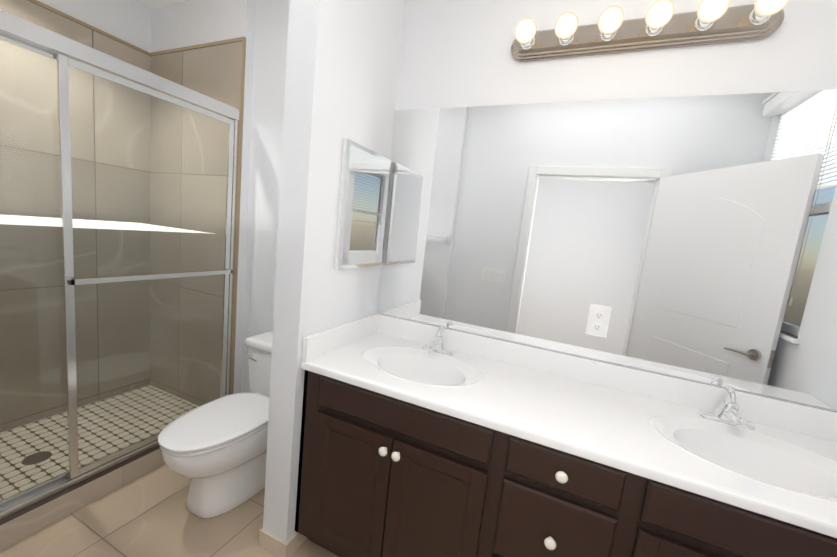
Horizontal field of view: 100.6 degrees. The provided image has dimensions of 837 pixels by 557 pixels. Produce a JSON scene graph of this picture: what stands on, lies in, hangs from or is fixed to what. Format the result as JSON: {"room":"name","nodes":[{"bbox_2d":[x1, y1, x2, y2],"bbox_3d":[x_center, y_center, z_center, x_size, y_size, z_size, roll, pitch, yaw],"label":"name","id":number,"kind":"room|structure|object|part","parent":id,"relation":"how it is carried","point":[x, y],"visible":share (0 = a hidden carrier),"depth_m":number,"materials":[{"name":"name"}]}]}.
{"room":"bathroom","nodes":[
{"label":"bathroom","id":0,"kind":"room"},
{"bbox_2d":[37,0,150,52],"bbox_3d":[-2.336,-0.421,1.808,0.097,2.740,1.648,9,8,23],"label":"wall","id":1,"kind":"structure","parent":0,"point":[128,21],"depth_m":2.20,"materials":[{"name":"white paint"}]},
{"bbox_2d":[0,0,149,71],"bbox_3d":[-2.278,-0.294,1.855,0.008,2.390,1.520,9,8,23],"label":"wall tile","id":2,"kind":"structure","parent":1,"relation":"attached to","point":[36,14],"depth_m":2.03,"materials":[{"name":"beige tile"}]},
{"bbox_2d":[29,0,148,54],"bbox_3d":[-2.150,-1.481,1.701,0.012,0.018,1.528,9,8,23],"label":"trim","id":3,"kind":"structure","parent":1,"relation":"attached to","point":[34,1],"depth_m":2.07,"materials":[{"name":"beige"}]},
{"bbox_2d":[135,0,186,9],"bbox_3d":[-0.313,-1.531,0.911,4.150,0.100,1.810,9,8,23],"label":"ceiling","id":4,"kind":"structure","parent":0,"point":[152,4],"depth_m":2.28,"materials":[{"name":"white paint"}]},
{"bbox_2d":[0,464,338,556],"bbox_3d":[-0.970,1.381,0.145,4.400,0.100,4.190,9,8,23],"label":"floor","id":5,"kind":"structure","parent":0,"point":[148,514],"depth_m":1.55,"materials":[{"name":"tile"}]},
{"bbox_2d":[0,445,164,550],"bbox_3d":[-1.609,1.006,1.676,0.120,0.110,1.512,9,8,23],"label":"curb","id":6,"kind":"object","parent":5,"relation":"on","point":[19,528],"depth_m":1.59,"materials":[{"name":"tile"}]},
{"bbox_3d":[-1.603,0.952,1.669,0.120,0.001,1.512,9,8,23],"label":"shower curb cap","id":7,"kind":"part","parent":6,"relation":"part of","materials":[{"name":"beige tile"}]},
{"bbox_2d":[0,9,240,520],"bbox_3d":[-1.503,-0.005,1.543,0.068,1.940,1.508,9,8,23],"label":"shower door frame","id":8,"kind":"structure","parent":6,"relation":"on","point":[16,26],"depth_m":1.61,"materials":[{"name":"silver metal"}]},
{"bbox_2d":[0,31,233,508],"bbox_3d":[-1.489,0.013,1.538,0.078,1.854,1.446,9,8,23],"label":"shower door","id":9,"kind":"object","parent":8,"relation":"in","point":[115,216],"visible":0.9,"depth_m":1.59,"materials":[{"name":"clear glass"}]},
{"bbox_3d":[-1.666,0.037,1.212,0.016,1.854,0.704,9,8,23],"label":"frame","id":10,"kind":"part","parent":9,"relation":"part of","materials":[{"name":"silver metal"}]},
{"bbox_3d":[-1.343,-0.008,1.836,0.050,1.836,0.782,9,8,23],"label":"frame","id":11,"kind":"part","parent":9,"relation":"part of","materials":[{"name":"silver metal"}]},
{"bbox_3d":[-1.359,-0.010,1.843,0.005,1.786,0.730,9,8,23],"label":"glass","id":12,"kind":"part","parent":9,"relation":"part of","materials":[{"name":"clear glass"}]},
{"bbox_2d":[158,331,272,518],"bbox_3d":[-0.929,0.751,1.832,0.464,0.727,0.771,9,8,23],"label":"toilet","id":13,"kind":"object","parent":5,"relation":"on","point":[215,451],"visible":0.69,"depth_m":1.66,"materials":[{"name":"white ceramic"}]},
{"bbox_3d":[-0.967,0.706,1.728,0.380,0.044,0.559,9,8,23],"label":"lid","id":14,"kind":"part","parent":13,"relation":"part of","materials":[{"name":"white ceramic"}]},
{"bbox_3d":[-0.956,0.455,2.004,0.090,0.032,0.032,9,8,23],"label":"handle","id":15,"kind":"part","parent":13,"relation":"part of","materials":[{"name":"silver metal"}]},
{"bbox_3d":[-0.782,0.394,2.044,0.464,0.048,0.210,9,8,23],"label":"tank lid","id":16,"kind":"part","parent":13,"relation":"part of","materials":[{"name":"white ceramic"}]},
{"bbox_2d":[295,333,836,556],"bbox_3d":[0.518,0.905,1.303,2.026,0.845,0.602,9,8,23],"label":"bathroom vanity","id":17,"kind":"object","parent":5,"relation":"on","point":[419,439],"depth_m":1.15,"materials":[{"name":"brown wood"}]},
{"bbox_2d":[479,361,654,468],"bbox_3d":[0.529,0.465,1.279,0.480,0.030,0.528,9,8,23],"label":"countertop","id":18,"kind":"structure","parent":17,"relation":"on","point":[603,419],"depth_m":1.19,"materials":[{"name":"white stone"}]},
{"bbox_2d":[151,0,255,393],"bbox_3d":[-1.556,-0.425,2.457,1.010,2.740,0.162,9,8,23],"label":"wall","id":19,"kind":"structure","parent":0,"point":[186,23],"depth_m":2.19,"materials":[{"name":"white paint"}]},
{"bbox_2d":[150,41,241,109],"bbox_3d":[-1.556,-0.287,2.375,0.905,2.390,0.008,9,8,23],"label":"wall tile","id":20,"kind":"structure","parent":19,"relation":"attached to","point":[214,72],"depth_m":2.18,"materials":[{"name":"beige tile"}]},
{"bbox_2d":[149,37,245,393],"bbox_3d":[-1.546,-0.269,2.370,0.887,2.458,0.012,9,8,23],"label":"trim","id":21,"kind":"structure","parent":19,"relation":"attached to","point":[243,39],"depth_m":2.17,"materials":[{"name":"beige"}]},
{"bbox_2d":[263,0,404,542],"bbox_3d":[-0.368,-0.188,1.603,0.135,2.740,0.600,9,8,23],"label":"wall","id":22,"kind":"structure","parent":0,"point":[342,68],"depth_m":1.39,"materials":[{"name":"white paint"}]},
{"bbox_2d":[258,527,306,556],"bbox_3d":[-0.179,1.248,1.100,3.040,0.078,1.590,9,8,23],"label":"baseboard","id":23,"kind":"structure","parent":22,"relation":"attached to","point":[273,545],"depth_m":1.50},
{"bbox_2d":[302,313,378,364],"bbox_3d":[-0.341,0.263,1.631,0.020,0.101,0.554,9,8,23],"label":"backsplash","id":24,"kind":"structure","parent":22,"relation":"attached to","point":[316,345],"depth_m":1.56,"materials":[{"name":"white stone"}]},
{"bbox_2d":[334,138,390,269],"bbox_3d":[-0.248,-0.320,1.627,0.024,0.540,0.380,9,8,23],"label":"medicine cabinet mirror","id":25,"kind":"object","parent":22,"relation":"attached to","point":[363,196],"visible":0.92,"depth_m":1.57,"materials":[{"name":"silver"}]},
{"bbox_2d":[241,0,836,410],"bbox_3d":[0.344,-0.123,1.679,3.140,2.740,0.100,9,8,23],"label":"wall","id":26,"kind":"structure","parent":0,"point":[455,53],"depth_m":1.53,"materials":[{"name":"white paint"}]},
{"bbox_2d":[377,89,836,410],"bbox_3d":[0.748,-0.184,1.432,2.026,1.052,0.015,9,8,23],"label":"vanity mirror","id":27,"kind":"object","parent":26,"relation":"attached to","point":[692,237],"visible":1,"depth_m":1.38,"materials":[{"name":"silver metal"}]},
{"bbox_2d":[584,303,611,338],"bbox_3d":[0.754,0.177,1.457,0.082,0.134,0.008,9,8,23],"label":"outlet","id":28,"kind":"object","parent":27,"relation":"attached to","point":[597,316],"depth_m":1.46,"materials":[{"name":"white plastic"}]},
{"bbox_2d":[511,0,789,61],"bbox_3d":[0.782,-0.929,1.268,0.900,0.112,0.169,9,8,23],"label":"sconce","id":29,"kind":"object","parent":26,"relation":"attached to","point":[661,25],"visible":1,"depth_m":1.26,"materials":[{"name":"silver metal"}]}
]}

